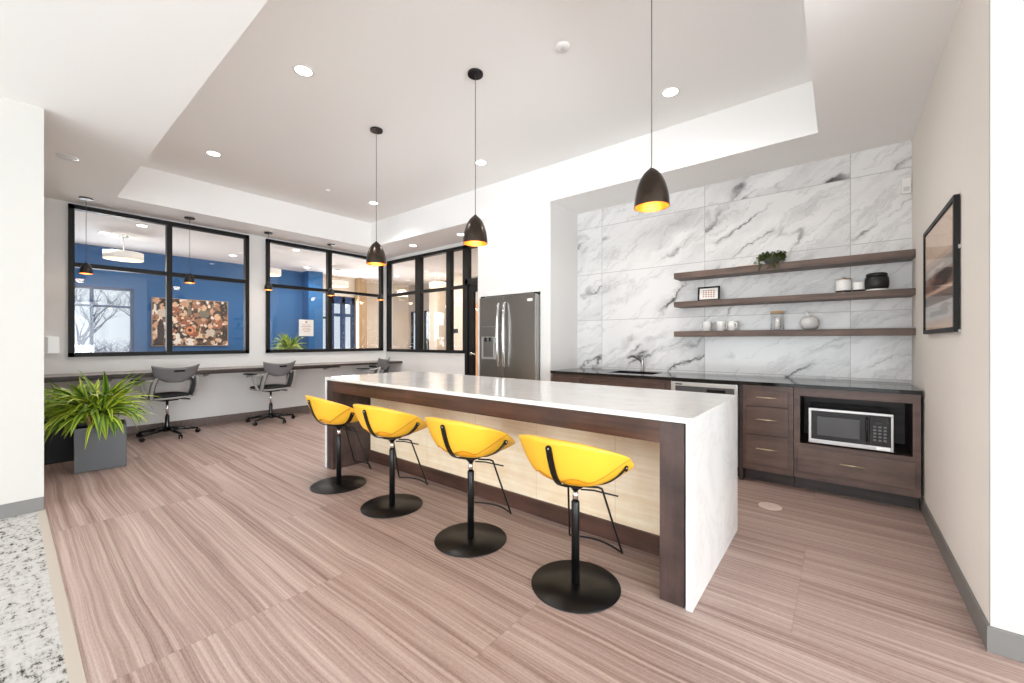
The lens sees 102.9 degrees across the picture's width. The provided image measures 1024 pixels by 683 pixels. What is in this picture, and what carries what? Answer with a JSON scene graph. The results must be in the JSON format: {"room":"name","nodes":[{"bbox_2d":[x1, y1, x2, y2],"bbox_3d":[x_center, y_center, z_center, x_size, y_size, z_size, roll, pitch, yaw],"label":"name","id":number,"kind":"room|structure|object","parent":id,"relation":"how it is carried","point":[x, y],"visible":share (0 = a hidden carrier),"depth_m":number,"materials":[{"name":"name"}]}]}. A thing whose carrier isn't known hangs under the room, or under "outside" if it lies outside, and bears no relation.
{"room":"common room","nodes":[
{"label":"common room","id":0,"kind":"room"},
{"bbox_2d":[0,96,43,504],"bbox_3d":[-6.207,-0.235,-0.082,0.200,3.030,8.280,0,0,39],"label":"wall pillar","id":1,"kind":"structure","parent":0,"point":[21,124],"depth_m":2.99,"materials":[{"name":"grey paint"}]},
{"bbox_2d":[0,497,43,518],"bbox_3d":[-6.093,1.222,-0.110,0.012,0.100,8.180,0,0,39],"label":"baseboard","id":2,"kind":"structure","parent":1,"relation":"attached to","point":[8,510],"depth_m":2.98,"materials":[{"name":"grey plastic"}]},
{"bbox_2d":[0,512,68,682],"bbox_3d":[-1.367,1.276,-3.942,12.180,0.008,8.147,0,0,39],"label":"floor","id":3,"kind":"structure","parent":0,"point":[31,650],"depth_m":1.93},
{"bbox_2d":[75,243,322,351],"bbox_3d":[-7.120,-0.235,7.977,0.500,3.030,6.680,0,0,39],"label":"wall","id":4,"kind":"structure","parent":0,"point":[287,306],"depth_m":8.84,"materials":[{"name":"blue paint"}]},
{"bbox_2d":[75,285,133,351],"bbox_3d":[-7.617,-0.365,7.600,0.090,1.290,0.850,0,0,39],"label":"window","id":5,"kind":"structure","parent":4,"relation":"in","point":[90,305],"depth_m":7.51,"materials":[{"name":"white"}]},
{"bbox_2d":[151,297,227,345],"bbox_3d":[-6.734,-0.385,8.584,0.035,0.970,1.290,0,0,39],"label":"print","id":6,"kind":"object","parent":4,"relation":"attached to","point":[194,322],"visible":0.87,"depth_m":8.58,"materials":[{"name":"multicoloured paper"}]},
{"bbox_2d":[44,197,384,426],"bbox_3d":[-4.548,-0.235,6.500,0.140,3.030,6.010,0,0,39],"label":"wall","id":7,"kind":"structure","parent":0,"point":[223,393],"depth_m":6.21,"materials":[{"name":"white paint"}]},
{"bbox_2d":[44,336,59,353],"bbox_3d":[-5.653,0.048,4.979,0.048,0.215,0.175,0,0,39],"label":"wall control panel","id":8,"kind":"object","parent":7,"relation":"attached to","point":[51,343],"visible":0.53,"depth_m":4.98,"materials":[{"name":"white plastic"}]},
{"bbox_2d":[68,203,248,356],"bbox_3d":[-4.943,-0.759,5.898,0.090,1.922,2.001,0,0,39],"label":"window","id":9,"kind":"structure","parent":7,"relation":"in","point":[168,274],"depth_m":5.82,"materials":[{"name":"black metal"}]},
{"bbox_2d":[127,405,309,434],"bbox_3d":[-4.487,1.222,6.451,0.015,0.115,5.730,0,0,39],"label":"baseboard","id":10,"kind":"structure","parent":7,"relation":"attached to","point":[131,430],"depth_m":6.31,"materials":[{"name":"grey"}]},
{"bbox_2d":[44,360,401,382],"bbox_3d":[-4.257,0.474,6.268,0.600,0.132,5.715,0,0,39],"label":"desk","id":11,"kind":"object","parent":7,"relation":"attached to","point":[237,369],"visible":0.77,"depth_m":5.76,"materials":[{"name":"brown wood"}]},
{"bbox_2d":[265,239,382,352],"bbox_3d":[-3.450,-0.759,7.750,0.090,1.922,2.245,0,0,39],"label":"window","id":12,"kind":"structure","parent":7,"relation":"in","point":[329,253],"depth_m":7.68,"materials":[{"name":"black metal"}]},
{"bbox_2d":[299,319,312,335],"bbox_3d":[-3.765,-0.240,7.467,0.004,0.300,0.260,0,0,39],"label":"paper notice","id":13,"kind":"object","parent":12,"relation":"attached to","point":[305,326],"visible":1,"depth_m":7.46,"materials":[{"name":"white paper"}]},
{"bbox_2d":[272,332,307,349],"bbox_3d":[-4.211,0.554,7.722,0.762,1.448,0.686,0,0,39],"label":"plant","id":14,"kind":"object","parent":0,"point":[285,343],"visible":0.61,"depth_m":7.59,"materials":[{"name":"green plant"}]},
{"bbox_2d":[355,278,366,347],"bbox_3d":[-4.263,-0.235,11.505,0.220,3.030,0.240,0,0,39],"label":"column","id":15,"kind":"structure","parent":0,"point":[360,284],"depth_m":11.42,"materials":[{"name":"beige wood"}]},
{"bbox_2d":[323,275,408,348],"bbox_3d":[-4.212,-0.235,11.862,0.150,3.030,3.020,0,0,39],"label":"wall","id":16,"kind":"structure","parent":0,"point":[400,303],"depth_m":12.04,"materials":[{"name":"beige paint"}]},
{"bbox_2d":[332,296,354,348],"bbox_3d":[-4.695,0.030,11.224,0.100,2.500,0.740,0,0,39],"label":"door","id":17,"kind":"structure","parent":16,"relation":"in","point":[342,301],"depth_m":11.23,"materials":[{"name":"blue"}]},
{"bbox_2d":[385,242,464,374],"bbox_3d":[-1.230,-0.235,7.595,3.650,3.030,0.140,0,0,39],"label":"wall","id":18,"kind":"structure","parent":0,"point":[448,363],"depth_m":7.91,"materials":[{"name":"white paint"}]},
{"bbox_2d":[387,245,464,353],"bbox_3d":[-1.709,-0.730,7.917,2.340,1.900,0.090,0,0,39],"label":"window","id":19,"kind":"structure","parent":18,"relation":"in","point":[419,291],"depth_m":7.93,"materials":[{"name":"black metal"}]},
{"bbox_2d":[465,245,477,375],"bbox_3d":[-0.406,-0.200,6.840,1.040,2.960,0.140,0,0,39],"label":"door","id":20,"kind":"structure","parent":18,"relation":"in","point":[471,284],"depth_m":7.09,"materials":[{"name":"black metal"}]},
{"bbox_2d":[429,280,444,349],"bbox_3d":[-2.176,-0.235,11.839,0.350,3.030,0.300,0,0,39],"label":"pier","id":21,"kind":"object","parent":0,"point":[436,299],"visible":0.64,"depth_m":11.73,"materials":[{"name":"beige paint"}]},
{"bbox_2d":[409,276,477,349],"bbox_3d":[-0.137,-0.235,10.464,7.950,3.030,0.120,0,0,39],"label":"wall","id":22,"kind":"structure","parent":0,"point":[426,285],"depth_m":12.58,"materials":[{"name":"beige paint"}]},
{"bbox_2d":[411,312,414,348],"bbox_3d":[-3.043,-0.270,12.795,0.300,1.300,0.090,0,0,39],"label":"window","id":23,"kind":"structure","parent":22,"relation":"in","point":[412,313],"depth_m":12.87,"materials":[{"name":"black metal"}]},
{"bbox_2d":[424,311,428,349],"bbox_3d":[-2.498,-0.270,12.355,0.400,1.300,0.090,0,0,39],"label":"window","id":24,"kind":"structure","parent":22,"relation":"in","point":[426,313],"depth_m":12.43,"materials":[{"name":"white glass"}]},
{"bbox_2d":[476,303,477,375],"bbox_3d":[-1.029,0.130,11.030,0.750,2.300,0.119,0,0,39],"label":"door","id":25,"kind":"structure","parent":22,"relation":"in","point":[476,303],"depth_m":10.96,"materials":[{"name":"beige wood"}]},
{"bbox_2d":[454,278,462,349],"bbox_3d":[-1.549,-0.235,11.461,0.600,3.030,0.100,0,0,39],"label":"panel","id":26,"kind":"object","parent":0,"point":[458,294],"visible":0.21,"depth_m":11.35,"materials":[{"name":"beige"}]},
{"bbox_2d":[0,0,960,285],"bbox_3d":[-1.355,-2.035,1.028,18.600,0.570,16.300,0,0,39],"label":"ceiling","id":27,"kind":"structure","parent":0,"point":[137,91],"depth_m":3.50,"materials":[{"name":"white paint"}]},
{"bbox_2d":[55,153,79,160],"bbox_3d":[-4.223,-1.748,3.880,0.160,0.004,0.160,0,0,39],"label":"recessed light","id":28,"kind":"object","parent":27,"relation":"in","point":[61,155],"visible":1,"depth_m":3.88,"materials":[{"name":"white plastic"}]},
{"bbox_2d":[58,154,76,159],"bbox_3d":[-4.223,-1.748,3.880,0.126,0.002,0.126,0,0,39],"label":"diffuser","id":29,"kind":"object","parent":28,"relation":"attached to","point":[65,156],"depth_m":3.88,"materials":[{"name":"grey metal"}]},
{"bbox_2d":[79,196,92,273],"bbox_3d":[-5.218,-1.288,4.999,0.124,0.925,0.124,0,0,39],"label":"pendant","id":30,"kind":"object","parent":27,"relation":"hanging from","point":[85,268],"visible":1,"depth_m":4.97,"materials":[{"name":"black paint"}]},
{"bbox_2d":[102,235,143,262],"bbox_3d":[-6.468,-1.552,6.795,0.500,0.395,0.500,0,0,39],"label":"drum pendant","id":31,"kind":"object","parent":27,"relation":"hanging from","point":[123,255],"visible":1,"depth_m":6.68,"materials":[{"name":"white fabric"}]},
{"bbox_2d":[104,257,140,261],"bbox_3d":[-6.468,-1.371,6.795,0.480,0.008,0.480,0,0,39],"label":"diffuser","id":32,"kind":"object","parent":31,"relation":"attached to","point":[123,259],"depth_m":6.83,"materials":[{"name":"white plastic"}]},
{"bbox_2d":[184,216,194,283],"bbox_3d":[-4.577,-1.288,5.794,0.124,0.925,0.124,0,0,39],"label":"pendant","id":33,"kind":"object","parent":27,"relation":"hanging from","point":[189,278],"visible":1,"depth_m":5.78,"materials":[{"name":"black paint"}]},
{"bbox_2d":[205,150,221,156],"bbox_3d":[-3.502,-2.198,4.787,0.160,0.004,0.160,0,0,39],"label":"recessed light","id":34,"kind":"object","parent":27,"relation":"in","point":[209,152],"visible":1,"depth_m":4.78,"materials":[{"name":"white glass"}]},
{"bbox_2d":[207,151,219,155],"bbox_3d":[-3.502,-2.198,4.787,0.126,0.002,0.126,0,0,39],"label":"diffuser","id":35,"kind":"object","parent":34,"relation":"attached to","point":[213,153],"depth_m":4.78,"materials":[{"name":"white plastic"}]},
{"bbox_2d":[264,232,272,289],"bbox_3d":[-3.935,-1.288,6.590,0.124,0.925,0.124,0,0,39],"label":"pendant","id":36,"kind":"object","parent":27,"relation":"hanging from","point":[268,286],"visible":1,"depth_m":6.58,"materials":[{"name":"black paint"}]},
{"bbox_2d":[270,257,280,276],"bbox_3d":[-5.093,-1.565,8.500,0.500,0.370,0.500,0,0,39],"label":"drum pendant","id":37,"kind":"object","parent":27,"relation":"hanging from","point":[274,272],"visible":0.39,"depth_m":8.44,"materials":[{"name":"white fabric"}]},
{"bbox_2d":[292,64,313,76],"bbox_3d":[-1.696,-2.198,3.318,0.160,0.004,0.160,0,0,39],"label":"recessed light","id":38,"kind":"object","parent":27,"relation":"in","point":[300,69],"visible":1,"depth_m":3.31,"materials":[{"name":"white glass"}]},
{"bbox_2d":[295,66,311,75],"bbox_3d":[-1.696,-2.198,3.318,0.126,0.002,0.126,0,0,39],"label":"diffuser","id":39,"kind":"object","parent":38,"relation":"attached to","point":[300,70],"depth_m":3.31,"materials":[{"name":"white plastic"}]},
{"bbox_2d":[327,244,334,295],"bbox_3d":[-3.282,-1.288,7.400,0.124,0.925,0.124,0,0,39],"label":"pendant","id":40,"kind":"object","parent":27,"relation":"hanging from","point":[330,291],"visible":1,"depth_m":7.36,"materials":[{"name":"black paint"}]},
{"bbox_2d":[332,269,348,287],"bbox_3d":[-4.272,-1.545,9.996,0.500,0.410,0.500,0,0,39],"label":"drum pendant","id":41,"kind":"object","parent":27,"relation":"hanging from","point":[337,283],"visible":0.76,"depth_m":9.90,"materials":[{"name":"white fabric"}]},
{"bbox_2d":[366,126,386,265],"bbox_3d":[-1.412,-1.500,4.247,0.202,1.400,0.202,0,0,39],"label":"bell pendant","id":42,"kind":"object","parent":27,"relation":"hanging from","point":[376,256],"visible":1,"depth_m":4.21,"materials":[{"name":"brown metal"}]},
{"bbox_2d":[377,266,383,299],"bbox_3d":[-2.642,-1.288,8.194,0.124,0.925,0.124,0,0,39],"label":"pendant","id":43,"kind":"object","parent":27,"relation":"hanging from","point":[380,296],"visible":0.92,"depth_m":8.18,"materials":[{"name":"black paint"}]},
{"bbox_2d":[429,275,445,287],"bbox_3d":[-1.942,-1.585,10.815,0.500,0.330,0.500,0,0,39],"label":"drum pendant","id":44,"kind":"object","parent":27,"relation":"hanging from","point":[438,284],"visible":0.77,"depth_m":10.64,"materials":[{"name":"white fabric"}]},
{"bbox_2d":[463,68,487,245],"bbox_3d":[-0.301,-1.500,3.351,0.202,1.400,0.202,0,0,39],"label":"bell pendant","id":45,"kind":"object","parent":27,"relation":"hanging from","point":[475,234],"visible":1,"depth_m":3.31,"materials":[{"name":"brown metal"}]},
{"bbox_2d":[476,160,486,165],"bbox_3d":[-0.382,-2.198,5.029,0.160,0.004,0.160,0,0,39],"label":"recessed light","id":46,"kind":"object","parent":27,"relation":"in","point":[478,162],"visible":0.88,"depth_m":5.02,"materials":[{"name":"white glass"}]},
{"bbox_2d":[476,161,485,164],"bbox_3d":[-0.382,-2.198,5.029,0.126,0.002,0.126,0,0,39],"label":"diffuser","id":47,"kind":"object","parent":46,"relation":"attached to","point":[477,162],"depth_m":5.04,"materials":[{"name":"white plastic"}]},
{"bbox_2d":[556,41,569,52],"bbox_3d":[0.380,-2.185,3.042,0.110,0.030,0.110,0,0,39],"label":"smoke detector","id":48,"kind":"object","parent":27,"relation":"attached to","point":[562,46],"visible":1,"depth_m":3.02,"materials":[{"name":"white plastic"}]},
{"bbox_2d":[634,0,669,211],"bbox_3d":[0.834,-1.500,2.436,0.202,1.400,0.202,0,0,39],"label":"bell pendant","id":49,"kind":"object","parent":27,"relation":"hanging from","point":[652,194],"visible":1,"depth_m":2.38,"materials":[{"name":"brown metal"}]},
{"bbox_2d":[661,86,679,97],"bbox_3d":[1.400,-2.198,3.605,0.160,0.004,0.160,0,0,39],"label":"recessed light","id":50,"kind":"object","parent":27,"relation":"in","point":[672,91],"visible":1,"depth_m":3.60,"materials":[{"name":"white glass"}]},
{"bbox_2d":[663,88,677,96],"bbox_3d":[1.400,-2.198,3.605,0.126,0.002,0.126,0,0,39],"label":"diffuser","id":51,"kind":"object","parent":50,"relation":"attached to","point":[668,92],"depth_m":3.61,"materials":[{"name":"white plastic"}]},
{"bbox_2d":[478,201,576,380],"bbox_3d":[0.286,-0.235,5.865,1.253,3.030,0.930,0,0,39],"label":"wall","id":52,"kind":"structure","parent":0,"point":[528,250],"depth_m":5.37,"materials":[{"name":"white paint"}]},
{"bbox_2d":[44,411,1023,682],"bbox_3d":[-1.355,1.330,1.028,18.600,0.100,16.300,0,0,39],"label":"floor","id":53,"kind":"structure","parent":0,"point":[209,556],"depth_m":2.13,"materials":[{"name":"wood"}]},
{"bbox_2d":[37,509,86,682],"bbox_3d":[1.203,1.275,-0.755,12.180,0.010,0.041,0,0,39],"label":"trim","id":54,"kind":"structure","parent":53,"relation":"on","point":[74,667],"depth_m":1.92,"materials":[{"name":"beige wood"}]},
{"bbox_2d":[44,381,102,464],"bbox_3d":[-4.872,0.846,4.422,0.766,0.869,0.710,0,0,5],"label":"plant","id":55,"kind":"object","parent":53,"relation":"on","point":[60,448],"visible":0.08,"depth_m":4.30,"materials":[{"name":"green plant"}]},
{"bbox_2d":[44,370,160,473],"bbox_3d":[-4.221,0.782,4.138,1.074,0.995,1.065,0,0,45],"label":"plant","id":56,"kind":"object","parent":53,"relation":"on","point":[100,443],"visible":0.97,"depth_m":4.04,"materials":[{"name":"green plant"}]},
{"bbox_2d":[130,364,200,442],"bbox_3d":[-4.608,0.796,5.470,0.668,0.967,0.692,0,0,24],"label":"office chair","id":57,"kind":"object","parent":53,"relation":"on","point":[170,375],"visible":0.98,"depth_m":5.39,"materials":[{"name":"grey plastic"}]},
{"bbox_2d":[141,392,190,398],"bbox_3d":[-4.662,0.725,5.496,0.451,0.034,0.470,0,0,24],"label":"seat cushion","id":58,"kind":"object","parent":57,"relation":"on","point":[164,395],"depth_m":5.40,"materials":[{"name":"black fabric"}]},
{"bbox_2d":[243,360,295,425],"bbox_3d":[-3.804,0.796,6.466,0.668,0.967,0.692,0,0,24],"label":"office chair","id":59,"kind":"object","parent":53,"relation":"on","point":[273,369],"visible":1,"depth_m":6.37,"materials":[{"name":"grey plastic"}]},
{"bbox_2d":[250,384,287,388],"bbox_3d":[-3.858,0.725,6.493,0.451,0.034,0.470,0,0,24],"label":"seat cushion","id":60,"kind":"object","parent":59,"relation":"on","point":[268,386],"depth_m":6.37,"materials":[{"name":"black fabric"}]},
{"bbox_2d":[305,395,371,493],"bbox_3d":[-1.536,0.874,3.638,0.535,0.812,0.619,0,0,-45],"label":"bar stool","id":61,"kind":"object","parent":53,"relation":"on","point":[334,414],"visible":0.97,"depth_m":3.49,"materials":[{"name":"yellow plastic"}]},
{"bbox_2d":[356,357,390,373],"bbox_3d":[-2.629,0.796,7.818,0.668,0.967,0.692,0,0,4],"label":"office chair","id":62,"kind":"object","parent":53,"relation":"on","point":[382,364],"visible":0.38,"depth_m":7.63,"materials":[{"name":"grey plastic"}]},
{"bbox_2d":[353,404,427,517],"bbox_3d":[-0.927,0.874,3.175,0.619,0.812,0.535,0,0,33],"label":"bar stool","id":63,"kind":"object","parent":53,"relation":"on","point":[391,425],"visible":1,"depth_m":3.03,"materials":[{"name":"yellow plastic"}]},
{"bbox_2d":[425,417,514,557],"bbox_3d":[-0.262,0.874,2.643,0.619,0.812,0.535,0,0,36],"label":"bar stool","id":64,"kind":"object","parent":53,"relation":"on","point":[471,442],"visible":1,"depth_m":2.51,"materials":[{"name":"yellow plastic"}]},
{"bbox_2d":[480,292,539,379],"bbox_3d":[0.118,0.312,5.710,0.970,1.875,0.802,0,0,39],"label":"refrigerator","id":65,"kind":"object","parent":53,"relation":"on","point":[509,325],"visible":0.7,"depth_m":5.41,"materials":[{"name":"silver metal"}]},
{"bbox_2d":[325,371,737,611],"bbox_3d":[-0.185,0.823,3.451,3.530,0.914,1.080,0,0,39],"label":"kitchen island","id":66,"kind":"object","parent":53,"relation":"on","point":[678,502],"visible":0.94,"depth_m":2.60,"materials":[{"name":"white stone"}]},
{"bbox_2d":[325,371,737,423],"bbox_3d":[-0.185,0.380,3.451,3.530,0.028,1.080,0,0,39],"label":"island countertop","id":67,"kind":"structure","parent":66,"relation":"on","point":[686,407],"depth_m":2.81,"materials":[{"name":"white stone"}]},
{"bbox_2d":[552,373,581,383],"bbox_3d":[0.852,0.839,5.163,0.413,0.882,0.711,0,0,39],"label":"base cabinet","id":68,"kind":"object","parent":53,"relation":"on","point":[569,378],"visible":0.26,"depth_m":4.91,"materials":[{"name":"brown wood"}]},
{"bbox_2d":[550,368,922,394],"bbox_3d":[1.969,0.381,4.294,3.255,0.030,0.734,0,0,39],"label":"countertop","id":69,"kind":"structure","parent":68,"relation":"on","point":[830,384],"depth_m":3.82,"materials":[{"name":"black stone"}]},
{"bbox_2d":[627,353,644,370],"bbox_3d":[1.499,0.257,4.925,0.256,0.217,0.051,0,0,-24],"label":"kitchen faucet","id":70,"kind":"object","parent":69,"relation":"on","point":[629,356],"visible":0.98,"depth_m":4.95,"materials":[{"name":"silver metal"}]},
{"bbox_2d":[519,434,633,613],"bbox_3d":[0.338,0.874,2.148,0.619,0.812,0.535,0,0,39],"label":"bar stool","id":71,"kind":"object","parent":53,"relation":"on","point":[574,585],"visible":1,"depth_m":2.03,"materials":[{"name":"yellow plastic"}]},
{"bbox_2d":[582,375,670,389],"bbox_3d":[1.411,0.839,4.713,1.014,0.882,0.711,0,0,39],"label":"base cabinet","id":72,"kind":"object","parent":53,"relation":"on","point":[586,379],"visible":0.12,"depth_m":4.43,"materials":[{"name":"brown wood"}]},
{"bbox_2d":[671,380,738,475],"bbox_3d":[2.048,0.842,4.202,0.606,0.876,0.667,0,0,39],"label":"dishwasher","id":73,"kind":"object","parent":53,"relation":"on","point":[705,387],"visible":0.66,"depth_m":3.91,"materials":[{"name":"silver metal"}]},
{"bbox_2d":[739,384,744,479],"bbox_3d":[2.298,0.839,3.995,0.029,0.882,0.595,0,0,39],"label":"cabinet filler","id":74,"kind":"object","parent":53,"relation":"on","point":[741,469],"visible":0.36,"depth_m":3.77,"materials":[{"name":"brown wood"}]},
{"bbox_2d":[743,385,794,485],"bbox_3d":[2.462,0.839,3.865,0.381,0.882,0.711,0,0,39],"label":"drawer stack","id":75,"kind":"object","parent":53,"relation":"on","point":[768,411],"visible":0.99,"depth_m":3.61,"materials":[{"name":"brown wood"}]},
{"bbox_2d":[758,502,781,510],"bbox_3d":[1.996,1.277,3.155,0.156,0.006,0.156,0,0,39],"label":"floor drain","id":76,"kind":"object","parent":53,"relation":"on","point":[766,505],"visible":1,"depth_m":3.14,"materials":[{"name":"beige metal"}]},
{"bbox_2d":[794,388,920,509],"bbox_3d":[2.916,0.839,3.499,0.776,0.882,0.711,0,0,39],"label":"base cabinet","id":77,"kind":"object","parent":53,"relation":"on","point":[891,478],"visible":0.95,"depth_m":3.28,"materials":[{"name":"brown wood"}]},
{"bbox_2d":[808,402,893,452],"bbox_3d":[2.840,0.717,3.442,0.530,0.302,0.437,0,0,39],"label":"microwave","id":78,"kind":"object","parent":77,"relation":"in","point":[871,428],"visible":1,"depth_m":3.30,"materials":[{"name":"silver metal"}]},
{"bbox_2d":[577,140,911,383],"bbox_3d":[2.229,-0.235,4.638,3.312,3.030,0.120,0,0,39],"label":"wall","id":79,"kind":"structure","parent":0,"point":[628,259],"depth_m":4.28,"materials":[{"name":"stone"}]},
{"bbox_2d":[674,249,914,280],"bbox_3d":[2.645,-0.728,4.064,1.936,0.065,0.247,0,0,39],"label":"floating shelf","id":80,"kind":"object","parent":79,"relation":"attached to","point":[900,255],"visible":0.99,"depth_m":3.86,"materials":[{"name":"brown wood"}]},
{"bbox_2d":[754,250,786,271],"bbox_3d":[2.576,-0.778,4.056,0.300,0.222,0.267,0,0,-31],"label":"trailing plant","id":81,"kind":"object","parent":80,"relation":"on","point":[768,258],"visible":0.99,"depth_m":4.01,"materials":[{"name":"green plant"}]},
{"bbox_2d":[764,257,779,263],"bbox_3d":[2.596,-0.789,4.072,0.150,0.058,0.150,0,0,39],"label":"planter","id":82,"kind":"object","parent":80,"relation":"on","point":[776,260],"depth_m":4.03,"materials":[{"name":"grey plastic"}]},
{"bbox_2d":[674,288,914,307],"bbox_3d":[2.645,-0.409,4.064,1.936,0.058,0.247,0,0,39],"label":"floating shelf","id":83,"kind":"object","parent":79,"relation":"attached to","point":[906,292],"visible":1,"depth_m":3.85,"materials":[{"name":"brown wood"}]},
{"bbox_2d":[697,286,719,300],"bbox_3d":[2.156,-0.516,4.466,0.222,0.158,0.060,0,0,39],"label":"photo frame","id":84,"kind":"object","parent":83,"relation":"on","point":[712,292],"visible":0.94,"depth_m":4.45,"materials":[{"name":"black metal"}]},
{"bbox_2d":[835,277,851,292],"bbox_3d":[3.040,-0.510,3.741,0.120,0.144,0.120,0,0,39],"label":"candle jar","id":85,"kind":"object","parent":83,"relation":"on","point":[844,284],"visible":0.86,"depth_m":3.70,"materials":[{"name":"white"}]},
{"bbox_2d":[852,282,864,291],"bbox_3d":[3.116,-0.482,3.667,0.086,0.088,0.086,0,0,39],"label":"candle jar","id":86,"kind":"object","parent":83,"relation":"on","point":[856,286],"visible":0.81,"depth_m":3.63,"materials":[{"name":"white ceramic"}]},
{"bbox_2d":[865,272,889,290],"bbox_3d":[3.210,-0.518,3.591,0.166,0.160,0.166,0,0,39],"label":"pot","id":87,"kind":"object","parent":83,"relation":"on","point":[877,280],"visible":0.91,"depth_m":3.53,"materials":[{"name":"black ceramic"}]},
{"bbox_2d":[674,328,914,336],"bbox_3d":[2.645,-0.078,4.064,1.936,0.060,0.247,0,0,39],"label":"floating shelf","id":88,"kind":"object","parent":79,"relation":"attached to","point":[875,331],"visible":1,"depth_m":3.82,"materials":[{"name":"brown wood"}]},
{"bbox_2d":[700,322,710,330],"bbox_3d":[2.126,-0.160,4.467,0.101,0.102,0.082,0,0,-14],"label":"mug","id":89,"kind":"object","parent":88,"relation":"on","point":[706,325],"visible":0.93,"depth_m":4.44,"materials":[{"name":"white ceramic"}]},
{"bbox_2d":[717,321,726,330],"bbox_3d":[2.252,-0.160,4.379,0.101,0.102,0.082,0,0,26],"label":"mug","id":90,"kind":"object","parent":88,"relation":"on","point":[720,324],"visible":1,"depth_m":4.35,"materials":[{"name":"white ceramic"}]},
{"bbox_2d":[728,321,736,330],"bbox_3d":[2.334,-0.160,4.309,0.101,0.102,0.082,0,0,41],"label":"mug","id":91,"kind":"object","parent":88,"relation":"on","point":[732,325],"visible":0.96,"depth_m":4.28,"materials":[{"name":"white ceramic"}]},
{"bbox_2d":[770,311,784,329],"bbox_3d":[2.642,-0.203,4.062,0.124,0.188,0.124,0,0,39],"label":"glass canister","id":92,"kind":"object","parent":88,"relation":"on","point":[777,320],"visible":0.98,"depth_m":4.04,"materials":[{"name":"clear glass"}]},
{"bbox_2d":[799,310,818,328],"bbox_3d":[2.842,-0.202,3.900,0.156,0.188,0.156,0,0,39],"label":"round vase","id":93,"kind":"object","parent":88,"relation":"on","point":[808,322],"visible":0.93,"depth_m":3.85,"materials":[{"name":"grey ceramic"}]},
{"bbox_2d":[901,177,910,194],"bbox_3d":[3.437,-1.350,3.557,0.060,0.130,0.048,0,0,39],"label":"wall sensor","id":94,"kind":"object","parent":79,"relation":"attached to","point":[906,182],"visible":1,"depth_m":3.54,"materials":[{"name":"white plastic"}]},
{"bbox_2d":[903,186,909,191],"bbox_3d":[3.423,-1.320,3.539,0.040,0.040,0.002,0,0,39],"label":"grille","id":95,"kind":"object","parent":94,"relation":"attached to","point":[905,188],"depth_m":3.54,"materials":[{"name":"grey plastic"}]},
{"bbox_2d":[912,0,988,621],"bbox_3d":[2.779,-0.235,2.666,0.020,3.030,2.500,0,0,39],"label":"wall","id":96,"kind":"structure","parent":0,"point":[950,140],"depth_m":2.10,"materials":[{"name":"beige paint"}]},
{"bbox_2d":[923,194,960,333],"bbox_3d":[2.613,-0.403,2.496,0.026,0.710,1.014,0,0,39],"label":"framed picture","id":97,"kind":"object","parent":96,"relation":"attached to","point":[941,240],"visible":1,"depth_m":2.37,"materials":[{"name":"black metal"}]},
{"bbox_2d":[926,204,952,329],"bbox_3d":[2.611,-0.403,2.500,0.001,0.660,0.960,0,0,39],"label":"print","id":98,"kind":"object","parent":97,"relation":"attached to","point":[939,241],"depth_m":2.44},
{"bbox_2d":[921,497,989,647],"bbox_3d":[2.528,1.228,2.380,0.012,0.105,1.780,0,0,39],"label":"baseboard","id":99,"kind":"structure","parent":96,"relation":"attached to","point":[972,605],"depth_m":2.09,"materials":[{"name":"grey plastic"}]},
{"bbox_2d":[989,0,1023,634],"bbox_3d":[4.752,-0.235,-0.543,7.120,3.030,0.020,0,0,39],"label":"wall","id":100,"kind":"structure","parent":0,"point":[1006,17],"depth_m":1.66,"materials":[{"name":"grey paint"}]},
{"bbox_2d":[986,625,1023,662],"bbox_3d":[4.698,1.228,-0.520,7.032,0.105,0.012,0,0,39],"label":"baseboard","id":101,"kind":"structure","parent":100,"relation":"attached to","point":[1001,642],"depth_m":1.65,"materials":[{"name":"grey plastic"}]},
{"label":"outside","id":102,"kind":"structure","parent":0,"visible":0},
{"bbox_3d":[-18.203,1.515,17.890,29.200,0.230,55.000,0,0,39],"label":"ground","id":103,"kind":"structure","parent":102,"visible":0},
{"bbox_2d":[75,288,129,351],"bbox_3d":[-17.024,-0.701,16.189,2.903,4.217,2.432,0,0,29],"label":"bare tree","id":104,"kind":"object","parent":103,"relation":"on","point":[81,343],"visible":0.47,"depth_m":16.18,"materials":[{"name":"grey plant"}]},
{"bbox_2d":[75,338,129,352],"bbox_3d":[-18.952,0.604,18.636,4.178,1.611,11.549,0,0,39],"label":"thicket","id":105,"kind":"object","parent":103,"relation":"on","point":[128,345],"visible":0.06,"depth_m":18.61,"materials":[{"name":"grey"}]},
{"bbox_2d":[104,291,129,315],"bbox_3d":[-21.114,-0.971,24.207,4.305,4.782,3.495,0,0,-26],"label":"bare tree","id":106,"kind":"object","parent":103,"relation":"on","point":[112,291],"visible":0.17,"depth_m":23.04,"materials":[{"name":"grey plant"}]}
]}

